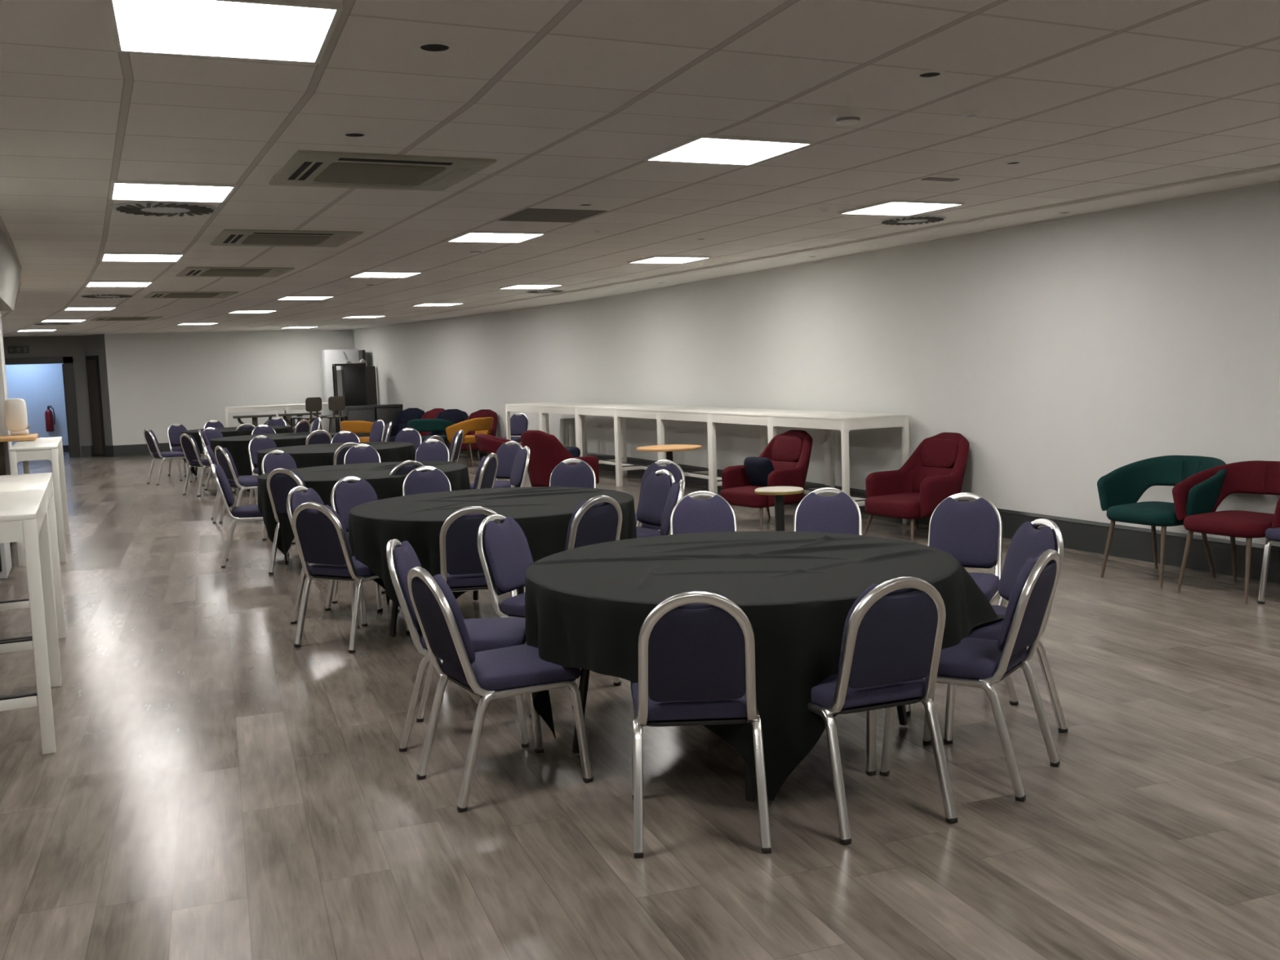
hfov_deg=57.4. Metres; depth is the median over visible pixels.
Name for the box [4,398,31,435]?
dispenser
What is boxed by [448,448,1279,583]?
baseboard
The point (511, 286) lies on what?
diffuser
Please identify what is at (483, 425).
tub chair
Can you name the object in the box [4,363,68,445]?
wall
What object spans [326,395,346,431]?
bar stool
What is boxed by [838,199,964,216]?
recessed light
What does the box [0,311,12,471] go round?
wall pillar
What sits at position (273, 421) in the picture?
banquet chair
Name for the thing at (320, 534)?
banquet chair
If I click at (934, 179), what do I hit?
ceiling vent
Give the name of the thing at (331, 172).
grille
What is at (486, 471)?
banquet chair
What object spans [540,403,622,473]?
bar table
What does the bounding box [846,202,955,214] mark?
diffuser
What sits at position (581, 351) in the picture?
wall
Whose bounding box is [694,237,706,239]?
recessed light
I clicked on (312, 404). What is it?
bar stool
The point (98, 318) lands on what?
air conditioner
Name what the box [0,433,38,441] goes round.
countertop
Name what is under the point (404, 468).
banquet chair
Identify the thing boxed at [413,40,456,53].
recessed light
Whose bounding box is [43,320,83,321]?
diffuser
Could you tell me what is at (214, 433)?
banquet chair
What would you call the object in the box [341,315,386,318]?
recessed light
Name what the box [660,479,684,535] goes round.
banquet chair
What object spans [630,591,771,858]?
banquet chair
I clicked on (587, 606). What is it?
tablecloth
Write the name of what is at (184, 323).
diffuser
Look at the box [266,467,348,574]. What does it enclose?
banquet chair
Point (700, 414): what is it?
bar table
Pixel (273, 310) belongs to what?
recessed light
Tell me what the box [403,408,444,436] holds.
armchair
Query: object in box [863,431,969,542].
armchair
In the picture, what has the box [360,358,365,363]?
plastic bag
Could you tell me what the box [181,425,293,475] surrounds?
tablecloth
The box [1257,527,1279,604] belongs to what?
banquet chair
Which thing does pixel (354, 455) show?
banquet chair
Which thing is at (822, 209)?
recessed light
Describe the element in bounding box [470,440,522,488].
banquet chair
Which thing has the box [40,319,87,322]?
recessed light
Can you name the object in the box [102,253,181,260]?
diffuser
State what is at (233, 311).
diffuser
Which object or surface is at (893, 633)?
banquet chair
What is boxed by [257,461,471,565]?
tablecloth
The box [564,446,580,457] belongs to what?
cushion
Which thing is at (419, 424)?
tub chair
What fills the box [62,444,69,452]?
baseboard
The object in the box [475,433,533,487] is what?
tub chair
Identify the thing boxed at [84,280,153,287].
recessed light
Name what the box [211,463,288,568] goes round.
banquet chair
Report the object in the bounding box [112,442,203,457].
baseboard
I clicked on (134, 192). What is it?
diffuser
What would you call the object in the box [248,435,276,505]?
banquet chair
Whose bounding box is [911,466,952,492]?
cushion
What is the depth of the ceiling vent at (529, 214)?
7.77 m
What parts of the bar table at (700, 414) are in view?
leg, leg, leg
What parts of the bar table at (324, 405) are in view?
leg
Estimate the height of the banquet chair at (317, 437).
0.822 m
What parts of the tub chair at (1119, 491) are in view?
leg, seat, leg, backrest, leg, leg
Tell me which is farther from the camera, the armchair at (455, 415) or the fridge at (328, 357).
the fridge at (328, 357)
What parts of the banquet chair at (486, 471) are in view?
panel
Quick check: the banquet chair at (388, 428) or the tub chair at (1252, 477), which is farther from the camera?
the banquet chair at (388, 428)
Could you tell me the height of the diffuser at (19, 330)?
0.008 m
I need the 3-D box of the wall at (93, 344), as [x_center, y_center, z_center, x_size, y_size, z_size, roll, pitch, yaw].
[-11.148,-1.792,24.188,0.721,2.611,0.150,1,6,31]
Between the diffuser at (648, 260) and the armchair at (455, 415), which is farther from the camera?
the armchair at (455, 415)
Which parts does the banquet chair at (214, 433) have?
leg, frame, backrest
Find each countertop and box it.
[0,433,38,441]
[0,433,38,544]
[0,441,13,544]
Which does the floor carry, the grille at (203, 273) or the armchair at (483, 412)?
the armchair at (483, 412)
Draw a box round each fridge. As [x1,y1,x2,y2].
[0,542,12,587]
[320,349,359,432]
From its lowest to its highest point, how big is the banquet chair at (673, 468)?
0.822 m
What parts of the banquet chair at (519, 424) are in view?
seat, backrest, frame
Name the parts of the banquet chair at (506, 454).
seat, backrest, frame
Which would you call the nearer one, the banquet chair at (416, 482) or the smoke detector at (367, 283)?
the banquet chair at (416, 482)
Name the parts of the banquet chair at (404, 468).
backrest, panel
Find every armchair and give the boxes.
[388,408,425,441]
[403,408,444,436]
[429,408,469,456]
[449,408,497,461]
[520,430,599,488]
[720,430,813,528]
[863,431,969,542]
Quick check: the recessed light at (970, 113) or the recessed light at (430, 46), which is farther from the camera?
the recessed light at (970, 113)
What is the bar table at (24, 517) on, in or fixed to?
on the floor
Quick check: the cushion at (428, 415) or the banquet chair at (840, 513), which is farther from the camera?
the cushion at (428, 415)
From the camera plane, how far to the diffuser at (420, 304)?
17.37 m
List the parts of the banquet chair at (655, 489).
seat, panel, backrest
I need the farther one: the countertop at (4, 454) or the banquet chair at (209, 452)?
the banquet chair at (209, 452)
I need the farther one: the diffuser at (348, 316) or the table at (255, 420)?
the table at (255, 420)
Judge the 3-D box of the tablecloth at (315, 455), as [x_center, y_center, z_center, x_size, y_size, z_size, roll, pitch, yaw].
[-3.307,-0.021,12.855,1.693,0.712,1.696,-5,6,-25]
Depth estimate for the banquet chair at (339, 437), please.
14.32 m
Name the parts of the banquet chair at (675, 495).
frame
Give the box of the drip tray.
[10,429,29,435]
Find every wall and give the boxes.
[3,335,91,457]
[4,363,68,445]
[82,333,112,445]
[104,328,355,445]
[353,292,639,458]
[633,180,1279,546]
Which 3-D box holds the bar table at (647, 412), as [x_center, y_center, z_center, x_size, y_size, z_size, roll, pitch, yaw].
[0.281,-0.386,14.175,0.700,0.985,1.220,-5,6,-25]
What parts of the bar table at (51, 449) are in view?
leg, leg, leg, leg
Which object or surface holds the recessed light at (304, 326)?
in the ceiling
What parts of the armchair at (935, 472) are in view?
leg, seat, leg, leg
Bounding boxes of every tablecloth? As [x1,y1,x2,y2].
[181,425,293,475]
[209,431,337,491]
[257,441,415,475]
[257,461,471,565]
[348,485,636,637]
[524,530,1004,800]
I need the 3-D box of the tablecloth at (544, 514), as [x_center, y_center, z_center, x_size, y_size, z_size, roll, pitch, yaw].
[-0.853,0.464,6.977,1.683,0.702,1.670,-5,6,-29]
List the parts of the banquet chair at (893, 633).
seat rail, leg, seat, leg, backrest, seat, frame, panel, leg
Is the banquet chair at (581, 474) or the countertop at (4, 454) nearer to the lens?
the banquet chair at (581, 474)
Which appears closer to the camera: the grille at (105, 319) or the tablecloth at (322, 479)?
the tablecloth at (322, 479)
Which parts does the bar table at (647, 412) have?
leg, leg, leg, leg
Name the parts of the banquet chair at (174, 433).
leg, frame, seat, backrest, leg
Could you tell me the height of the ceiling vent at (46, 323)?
0.016 m
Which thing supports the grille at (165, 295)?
attached to the air conditioner at (153, 294)
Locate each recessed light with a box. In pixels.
[16,328,57,331]
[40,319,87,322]
[62,306,116,310]
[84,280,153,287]
[99,252,185,262]
[106,0,342,63]
[108,179,236,203]
[176,322,219,324]
[227,309,278,313]
[275,295,334,299]
[280,325,319,328]
[340,130,369,137]
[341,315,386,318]
[348,271,422,277]
[412,302,464,306]
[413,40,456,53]
[445,231,546,243]
[498,284,564,288]
[577,203,594,205]
[627,255,711,263]
[643,133,814,165]
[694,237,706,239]
[817,207,831,211]
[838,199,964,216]
[914,69,945,78]
[960,110,982,117]
[1003,160,1023,164]
[1057,210,1071,213]
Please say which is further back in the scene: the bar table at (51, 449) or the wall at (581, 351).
the wall at (581, 351)
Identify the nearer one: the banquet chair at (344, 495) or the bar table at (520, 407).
the banquet chair at (344, 495)
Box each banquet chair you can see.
[143,428,192,484]
[167,423,208,476]
[179,433,235,496]
[198,429,211,489]
[200,427,223,485]
[202,444,257,523]
[203,420,224,471]
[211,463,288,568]
[214,445,257,523]
[235,423,255,431]
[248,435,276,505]
[251,424,275,435]
[261,450,297,544]
[266,417,286,426]
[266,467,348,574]
[286,485,399,626]
[291,502,409,653]
[293,419,311,432]
[305,429,332,444]
[311,417,320,431]
[330,476,385,611]
[331,431,359,443]
[333,442,364,465]
[343,444,380,464]
[368,419,385,441]
[382,422,391,441]
[386,538,531,751]
[388,460,428,475]
[395,427,422,453]
[402,466,451,496]
[407,566,592,812]
[415,439,449,462]
[422,435,444,444]
[439,506,516,663]
[449,429,463,462]
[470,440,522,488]
[472,453,497,488]
[477,514,621,708]
[499,445,529,488]
[502,413,528,443]
[516,495,622,595]
[549,458,595,488]
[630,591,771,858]
[635,459,684,530]
[635,469,675,537]
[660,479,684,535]
[670,490,737,534]
[793,487,862,535]
[808,577,957,844]
[880,549,1060,801]
[905,518,1067,744]
[927,492,1002,604]
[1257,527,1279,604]
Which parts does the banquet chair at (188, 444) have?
leg, panel, backrest, frame, seat, leg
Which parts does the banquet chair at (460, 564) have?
seat, seat, frame, panel, backrest, leg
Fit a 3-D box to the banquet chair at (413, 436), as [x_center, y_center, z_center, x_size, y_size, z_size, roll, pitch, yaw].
[-2.918,-0.214,14.360,0.427,0.822,0.553,-1,6,12]
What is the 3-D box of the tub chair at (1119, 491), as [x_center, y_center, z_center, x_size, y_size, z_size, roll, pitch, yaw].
[3.433,0.250,7.646,0.675,0.777,0.770,-5,6,-28]
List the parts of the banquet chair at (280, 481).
leg, panel, frame, backrest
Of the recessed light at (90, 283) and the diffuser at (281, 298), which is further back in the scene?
the diffuser at (281, 298)
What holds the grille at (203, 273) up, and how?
attached to the air conditioner at (246, 272)
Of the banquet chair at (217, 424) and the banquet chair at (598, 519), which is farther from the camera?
the banquet chair at (217, 424)
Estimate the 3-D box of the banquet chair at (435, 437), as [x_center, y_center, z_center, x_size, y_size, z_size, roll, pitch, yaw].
[-2.413,-0.081,12.815,0.553,0.822,0.427,2,7,35]
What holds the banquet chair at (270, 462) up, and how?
on the floor
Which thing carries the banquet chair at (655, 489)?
on the floor
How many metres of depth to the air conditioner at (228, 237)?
8.40 m
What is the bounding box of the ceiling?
[0,0,1279,337]
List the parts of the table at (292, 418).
leg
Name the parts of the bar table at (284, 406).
leg, leg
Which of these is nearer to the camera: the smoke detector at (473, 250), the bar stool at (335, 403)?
the smoke detector at (473, 250)
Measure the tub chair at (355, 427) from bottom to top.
0.777 m
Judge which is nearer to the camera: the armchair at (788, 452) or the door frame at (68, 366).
the armchair at (788, 452)
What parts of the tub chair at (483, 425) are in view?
seat, leg, backrest, leg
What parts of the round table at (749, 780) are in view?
leg, leg, leg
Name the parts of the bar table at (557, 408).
leg, leg, leg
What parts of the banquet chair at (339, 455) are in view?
panel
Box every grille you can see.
[104,318,146,320]
[162,293,218,297]
[200,270,269,275]
[240,234,330,244]
[313,162,446,185]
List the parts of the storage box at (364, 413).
lid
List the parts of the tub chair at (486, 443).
backrest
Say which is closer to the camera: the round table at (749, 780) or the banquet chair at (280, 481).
the round table at (749, 780)
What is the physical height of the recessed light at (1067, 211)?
0.010 m
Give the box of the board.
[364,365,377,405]
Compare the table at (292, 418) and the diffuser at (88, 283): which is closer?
the diffuser at (88, 283)
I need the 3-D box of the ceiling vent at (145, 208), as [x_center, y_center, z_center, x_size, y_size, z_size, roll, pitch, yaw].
[-2.800,-1.597,6.898,0.590,0.016,0.590,-5,6,-25]
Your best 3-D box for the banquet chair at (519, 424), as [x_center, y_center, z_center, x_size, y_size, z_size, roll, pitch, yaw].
[-1.988,-0.626,18.265,0.427,0.822,0.553,0,6,23]
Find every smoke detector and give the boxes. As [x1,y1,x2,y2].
[364,281,375,286]
[466,246,484,253]
[591,229,603,232]
[829,106,866,124]
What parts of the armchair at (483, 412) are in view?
seat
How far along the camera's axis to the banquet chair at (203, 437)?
16.04 m
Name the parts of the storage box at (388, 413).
lid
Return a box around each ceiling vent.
[32,322,71,324]
[79,293,134,298]
[111,201,218,216]
[498,208,607,222]
[526,289,564,293]
[878,215,946,225]
[921,177,959,181]
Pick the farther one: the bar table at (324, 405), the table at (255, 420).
the bar table at (324, 405)
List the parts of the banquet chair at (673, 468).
seat, backrest, frame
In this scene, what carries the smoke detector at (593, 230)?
in the ceiling
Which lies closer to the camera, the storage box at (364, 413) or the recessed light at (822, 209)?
the recessed light at (822, 209)
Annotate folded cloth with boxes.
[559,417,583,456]
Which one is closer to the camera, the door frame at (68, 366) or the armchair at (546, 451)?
the armchair at (546, 451)
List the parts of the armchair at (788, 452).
seat, leg, leg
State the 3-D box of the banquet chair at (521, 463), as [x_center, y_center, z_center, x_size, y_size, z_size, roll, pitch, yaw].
[-1.238,0.125,10.293,0.553,0.822,0.427,-4,6,-18]
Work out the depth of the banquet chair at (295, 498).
7.12 m
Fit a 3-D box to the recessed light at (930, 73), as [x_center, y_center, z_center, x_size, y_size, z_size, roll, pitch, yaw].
[1.050,-1.472,4.236,0.113,0.009,0.113,-5,6,-25]
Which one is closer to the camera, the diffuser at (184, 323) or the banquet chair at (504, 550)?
the banquet chair at (504, 550)
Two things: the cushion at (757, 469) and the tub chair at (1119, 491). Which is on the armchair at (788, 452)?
the cushion at (757, 469)
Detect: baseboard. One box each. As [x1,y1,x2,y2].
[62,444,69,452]
[80,445,113,457]
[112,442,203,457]
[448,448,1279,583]
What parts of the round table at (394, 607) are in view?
leg, leg, leg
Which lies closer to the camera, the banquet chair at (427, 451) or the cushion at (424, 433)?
the banquet chair at (427, 451)
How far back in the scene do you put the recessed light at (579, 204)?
7.30 m
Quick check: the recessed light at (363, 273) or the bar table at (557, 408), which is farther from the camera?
the bar table at (557, 408)
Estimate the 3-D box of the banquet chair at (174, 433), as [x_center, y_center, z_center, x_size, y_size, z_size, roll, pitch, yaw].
[-7.285,-0.494,18.757,0.553,0.822,0.427,2,7,38]
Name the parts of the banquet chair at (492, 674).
leg, panel, backrest, frame, leg, seat, seat, seat rail, leg, leg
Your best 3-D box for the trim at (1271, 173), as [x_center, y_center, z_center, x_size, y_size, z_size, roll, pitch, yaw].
[0.955,-2.284,12.445,1.645,0.072,29.974,-5,6,-28]
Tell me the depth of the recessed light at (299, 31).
3.37 m
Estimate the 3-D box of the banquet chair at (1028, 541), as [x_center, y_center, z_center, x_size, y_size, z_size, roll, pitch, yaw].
[1.400,0.578,4.724,0.553,0.822,0.427,-3,6,-10]
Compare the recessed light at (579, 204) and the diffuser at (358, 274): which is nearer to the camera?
the recessed light at (579, 204)
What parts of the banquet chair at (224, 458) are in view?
leg, panel, backrest, frame, leg, seat, seat rail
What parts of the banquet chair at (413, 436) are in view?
frame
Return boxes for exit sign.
[7,346,29,353]
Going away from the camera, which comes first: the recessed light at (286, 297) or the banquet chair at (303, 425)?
the recessed light at (286, 297)
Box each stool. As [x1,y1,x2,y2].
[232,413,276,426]
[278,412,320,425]
[300,396,322,430]
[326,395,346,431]
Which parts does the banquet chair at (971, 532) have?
backrest, panel, seat, seat rail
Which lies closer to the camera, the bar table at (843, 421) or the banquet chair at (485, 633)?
the banquet chair at (485, 633)
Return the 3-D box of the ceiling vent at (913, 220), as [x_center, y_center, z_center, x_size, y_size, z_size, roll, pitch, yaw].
[2.036,-1.940,8.734,0.500,0.016,0.500,-5,6,-25]
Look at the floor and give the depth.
4.08 m
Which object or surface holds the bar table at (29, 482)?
on the floor
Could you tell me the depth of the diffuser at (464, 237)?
8.88 m
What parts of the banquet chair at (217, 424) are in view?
frame, backrest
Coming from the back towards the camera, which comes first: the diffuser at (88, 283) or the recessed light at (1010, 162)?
the diffuser at (88, 283)
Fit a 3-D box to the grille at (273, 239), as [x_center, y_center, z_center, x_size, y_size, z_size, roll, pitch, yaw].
[-2.591,-1.754,8.536,0.560,0.010,0.560,-5,6,-25]
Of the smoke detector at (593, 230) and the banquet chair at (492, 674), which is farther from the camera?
the smoke detector at (593, 230)
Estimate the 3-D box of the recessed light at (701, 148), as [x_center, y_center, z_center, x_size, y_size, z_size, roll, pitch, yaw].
[0.416,-1.579,5.602,0.600,0.018,0.600,-4,6,-25]
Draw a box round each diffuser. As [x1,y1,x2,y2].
[18,329,53,331]
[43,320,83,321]
[66,307,113,309]
[87,282,150,285]
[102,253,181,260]
[112,183,231,200]
[183,323,213,324]
[232,311,271,312]
[280,297,328,299]
[285,326,314,328]
[347,315,380,317]
[353,272,417,276]
[419,303,457,305]
[451,232,538,241]
[506,284,554,288]
[636,257,702,262]
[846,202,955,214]
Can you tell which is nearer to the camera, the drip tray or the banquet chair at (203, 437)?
the drip tray
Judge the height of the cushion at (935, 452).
0.235 m
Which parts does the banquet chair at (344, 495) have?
leg, frame, backrest, leg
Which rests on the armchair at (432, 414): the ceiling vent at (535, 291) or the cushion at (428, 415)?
the cushion at (428, 415)
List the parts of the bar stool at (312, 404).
seat, backrest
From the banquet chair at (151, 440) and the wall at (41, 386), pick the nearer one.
the banquet chair at (151, 440)
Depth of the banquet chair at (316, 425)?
19.48 m
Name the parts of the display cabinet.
post, post, glass panel, panel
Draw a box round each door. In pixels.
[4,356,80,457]
[85,355,105,457]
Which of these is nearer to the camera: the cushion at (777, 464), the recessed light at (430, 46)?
the recessed light at (430, 46)
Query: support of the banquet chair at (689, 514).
on the floor
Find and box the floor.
[0,451,1279,959]
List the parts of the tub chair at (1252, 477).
leg, backrest, seat, leg, leg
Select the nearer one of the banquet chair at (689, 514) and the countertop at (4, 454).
the banquet chair at (689, 514)
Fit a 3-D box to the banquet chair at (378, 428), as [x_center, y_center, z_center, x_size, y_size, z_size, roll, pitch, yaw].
[-4.111,-0.485,17.554,0.553,0.822,0.427,-7,7,-40]
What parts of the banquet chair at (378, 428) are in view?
frame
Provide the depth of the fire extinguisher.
26.07 m
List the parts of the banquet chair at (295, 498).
frame, leg, backrest, leg, leg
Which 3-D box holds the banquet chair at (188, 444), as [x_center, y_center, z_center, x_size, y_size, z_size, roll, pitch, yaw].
[-5.744,-0.225,15.451,0.427,0.822,0.553,3,8,42]
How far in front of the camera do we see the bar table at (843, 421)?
10.44 m
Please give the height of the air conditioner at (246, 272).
0.024 m
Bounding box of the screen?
[358,350,365,366]
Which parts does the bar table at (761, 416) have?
leg, leg, leg, leg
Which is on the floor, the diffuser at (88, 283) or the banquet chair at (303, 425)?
the banquet chair at (303, 425)
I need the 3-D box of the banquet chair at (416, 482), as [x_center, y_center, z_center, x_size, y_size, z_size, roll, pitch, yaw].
[-1.463,0.329,8.284,0.427,0.822,0.553,-4,6,-19]
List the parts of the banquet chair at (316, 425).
frame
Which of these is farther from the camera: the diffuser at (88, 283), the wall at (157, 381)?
the wall at (157, 381)
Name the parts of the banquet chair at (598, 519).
backrest, frame, panel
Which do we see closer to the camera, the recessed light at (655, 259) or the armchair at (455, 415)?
the recessed light at (655, 259)
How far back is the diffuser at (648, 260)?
11.31 m
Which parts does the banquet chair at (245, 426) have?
panel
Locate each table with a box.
[0,472,66,682]
[0,488,62,754]
[8,436,69,566]
[194,452,204,475]
[224,404,289,426]
[286,402,328,426]
[288,414,342,431]
[389,586,526,643]
[505,402,582,439]
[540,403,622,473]
[572,668,907,800]
[576,404,660,486]
[615,405,709,490]
[636,444,702,465]
[657,407,763,498]
[709,408,827,515]
[754,486,804,531]
[769,411,910,524]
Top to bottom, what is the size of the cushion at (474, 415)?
0.235 m
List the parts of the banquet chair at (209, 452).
frame, backrest, leg, leg, seat, leg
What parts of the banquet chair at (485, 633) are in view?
panel, frame, backrest, leg, leg, seat, leg, leg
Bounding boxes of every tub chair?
[339,420,373,442]
[407,418,454,451]
[445,417,493,467]
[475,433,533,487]
[1097,455,1226,587]
[1172,460,1279,604]
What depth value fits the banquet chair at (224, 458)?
12.04 m
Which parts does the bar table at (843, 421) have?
leg, leg, leg, leg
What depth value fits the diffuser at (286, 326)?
23.64 m
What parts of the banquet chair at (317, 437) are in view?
panel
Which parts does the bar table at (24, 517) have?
leg, leg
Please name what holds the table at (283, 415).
on the floor
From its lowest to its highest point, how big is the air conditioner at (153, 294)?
0.024 m
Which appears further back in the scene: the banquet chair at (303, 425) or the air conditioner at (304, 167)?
the banquet chair at (303, 425)
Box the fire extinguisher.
[44,405,55,431]
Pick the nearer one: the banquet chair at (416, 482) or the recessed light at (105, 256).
the banquet chair at (416, 482)
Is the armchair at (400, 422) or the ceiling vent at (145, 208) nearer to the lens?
the ceiling vent at (145, 208)
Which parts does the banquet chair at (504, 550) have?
frame, backrest, panel, seat, seat rail, leg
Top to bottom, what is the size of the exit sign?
0.150 m
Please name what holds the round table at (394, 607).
on the floor
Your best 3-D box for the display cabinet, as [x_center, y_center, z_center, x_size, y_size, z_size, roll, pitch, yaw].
[-5.857,-1.486,23.706,0.620,1.740,0.260,-5,6,-25]
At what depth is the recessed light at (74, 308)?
15.54 m
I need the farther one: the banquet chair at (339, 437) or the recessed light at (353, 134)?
the banquet chair at (339, 437)
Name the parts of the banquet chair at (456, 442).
backrest, panel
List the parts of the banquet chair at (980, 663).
leg, leg, seat rail, seat, leg, seat, frame, backrest, panel, leg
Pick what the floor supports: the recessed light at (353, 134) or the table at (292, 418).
the table at (292, 418)
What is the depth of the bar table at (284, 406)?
23.21 m
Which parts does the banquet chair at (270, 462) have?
leg, frame, backrest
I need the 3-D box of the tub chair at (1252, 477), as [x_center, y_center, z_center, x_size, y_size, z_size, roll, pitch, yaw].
[3.685,0.295,7.092,0.675,0.777,0.770,-5,6,-28]
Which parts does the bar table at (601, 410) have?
leg, leg, leg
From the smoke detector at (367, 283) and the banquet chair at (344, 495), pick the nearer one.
the banquet chair at (344, 495)
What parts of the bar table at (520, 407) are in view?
leg, leg, leg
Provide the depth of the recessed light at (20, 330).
21.09 m
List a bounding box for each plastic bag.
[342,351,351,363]
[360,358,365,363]
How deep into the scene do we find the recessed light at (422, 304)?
17.35 m
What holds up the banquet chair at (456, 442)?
on the floor
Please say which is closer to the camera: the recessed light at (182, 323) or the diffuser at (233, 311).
the diffuser at (233, 311)
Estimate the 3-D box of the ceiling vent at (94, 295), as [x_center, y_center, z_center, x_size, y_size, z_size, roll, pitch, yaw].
[-6.172,-2.131,13.545,0.590,0.016,0.590,-5,6,-25]
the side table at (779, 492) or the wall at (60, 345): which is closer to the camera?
the side table at (779, 492)
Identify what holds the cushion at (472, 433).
on the armchair at (483, 412)
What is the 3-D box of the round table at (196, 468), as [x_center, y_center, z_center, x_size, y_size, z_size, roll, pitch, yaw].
[-6.372,-0.458,18.577,1.650,0.708,1.650,0,6,17]
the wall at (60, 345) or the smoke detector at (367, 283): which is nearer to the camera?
the smoke detector at (367, 283)
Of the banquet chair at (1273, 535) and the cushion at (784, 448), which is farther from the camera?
the cushion at (784, 448)
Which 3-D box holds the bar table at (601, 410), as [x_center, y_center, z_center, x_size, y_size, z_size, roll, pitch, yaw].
[-0.252,-0.474,15.269,0.700,0.985,1.220,-5,6,-26]
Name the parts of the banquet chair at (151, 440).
panel, leg, backrest, frame, leg, seat, seat rail, leg, leg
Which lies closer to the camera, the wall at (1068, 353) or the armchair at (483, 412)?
the wall at (1068, 353)
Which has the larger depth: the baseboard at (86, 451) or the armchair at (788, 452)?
the baseboard at (86, 451)
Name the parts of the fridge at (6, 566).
door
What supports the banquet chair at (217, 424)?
on the floor
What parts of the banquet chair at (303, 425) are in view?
panel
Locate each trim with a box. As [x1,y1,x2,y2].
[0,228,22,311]
[320,164,1279,330]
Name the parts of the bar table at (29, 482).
leg, leg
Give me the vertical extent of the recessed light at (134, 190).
0.018 m
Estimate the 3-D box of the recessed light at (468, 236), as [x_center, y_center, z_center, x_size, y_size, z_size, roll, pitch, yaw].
[-1.099,-1.847,8.879,0.600,0.018,0.600,-5,6,-25]
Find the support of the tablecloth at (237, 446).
on the round table
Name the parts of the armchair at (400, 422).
seat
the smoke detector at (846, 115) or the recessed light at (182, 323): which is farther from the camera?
the recessed light at (182, 323)
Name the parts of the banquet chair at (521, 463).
backrest, frame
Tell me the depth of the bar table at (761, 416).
11.99 m
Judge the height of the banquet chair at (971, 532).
0.822 m
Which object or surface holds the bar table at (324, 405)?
on the floor
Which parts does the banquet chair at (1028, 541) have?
leg, leg, seat, leg, backrest, frame, leg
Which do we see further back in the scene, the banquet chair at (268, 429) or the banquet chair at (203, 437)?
the banquet chair at (268, 429)
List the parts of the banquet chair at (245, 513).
frame, backrest, leg, leg, seat, seat rail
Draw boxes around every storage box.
[342,404,375,437]
[369,404,403,426]
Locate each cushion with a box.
[422,431,429,435]
[425,411,441,418]
[440,412,463,423]
[468,431,475,435]
[471,412,492,418]
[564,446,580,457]
[743,456,774,486]
[770,460,797,470]
[771,435,803,462]
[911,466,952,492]
[920,438,958,467]
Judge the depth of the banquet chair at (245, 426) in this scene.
17.86 m
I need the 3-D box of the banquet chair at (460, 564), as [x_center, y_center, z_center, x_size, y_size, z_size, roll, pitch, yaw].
[-0.855,0.517,6.138,0.427,0.822,0.553,-3,6,-7]
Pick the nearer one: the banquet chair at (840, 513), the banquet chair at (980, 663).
the banquet chair at (980, 663)
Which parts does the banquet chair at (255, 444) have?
leg, seat, frame, backrest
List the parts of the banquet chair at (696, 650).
leg, seat rail, leg, seat, backrest, seat, panel, frame, leg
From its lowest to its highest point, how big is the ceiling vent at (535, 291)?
0.016 m
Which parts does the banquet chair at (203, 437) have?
frame, backrest, leg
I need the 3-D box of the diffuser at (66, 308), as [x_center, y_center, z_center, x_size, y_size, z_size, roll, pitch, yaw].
[-7.332,-2.292,15.579,0.568,0.008,0.568,-5,6,-30]
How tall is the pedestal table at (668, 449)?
0.710 m
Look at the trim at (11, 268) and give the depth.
8.85 m
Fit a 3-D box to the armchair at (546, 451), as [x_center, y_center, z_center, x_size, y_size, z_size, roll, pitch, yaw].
[-0.911,-0.157,13.004,0.732,0.844,0.808,3,7,40]
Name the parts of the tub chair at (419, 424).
backrest, seat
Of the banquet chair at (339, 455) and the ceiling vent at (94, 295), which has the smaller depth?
the banquet chair at (339, 455)
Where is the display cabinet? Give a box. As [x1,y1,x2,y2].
[332,363,367,432]
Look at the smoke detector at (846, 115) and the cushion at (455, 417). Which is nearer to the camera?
the smoke detector at (846, 115)
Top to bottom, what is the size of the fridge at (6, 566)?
0.800 m
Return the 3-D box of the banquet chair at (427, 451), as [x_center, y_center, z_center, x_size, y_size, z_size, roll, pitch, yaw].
[-2.115,0.021,11.669,0.427,0.822,0.553,-1,6,5]
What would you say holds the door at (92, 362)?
in the wall at (93, 344)
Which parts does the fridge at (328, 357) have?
door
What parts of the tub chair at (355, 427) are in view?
backrest, seat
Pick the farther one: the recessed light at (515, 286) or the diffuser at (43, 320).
the diffuser at (43, 320)
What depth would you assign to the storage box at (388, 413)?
22.45 m
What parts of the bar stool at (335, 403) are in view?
leg, seat, backrest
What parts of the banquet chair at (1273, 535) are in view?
leg, seat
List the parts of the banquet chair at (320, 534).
leg, panel, frame, backrest, seat, seat, leg, leg, seat rail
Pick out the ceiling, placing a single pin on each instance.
(569, 99)
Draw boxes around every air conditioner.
[88,316,163,320]
[142,291,238,297]
[175,266,294,277]
[210,228,363,247]
[268,150,496,191]

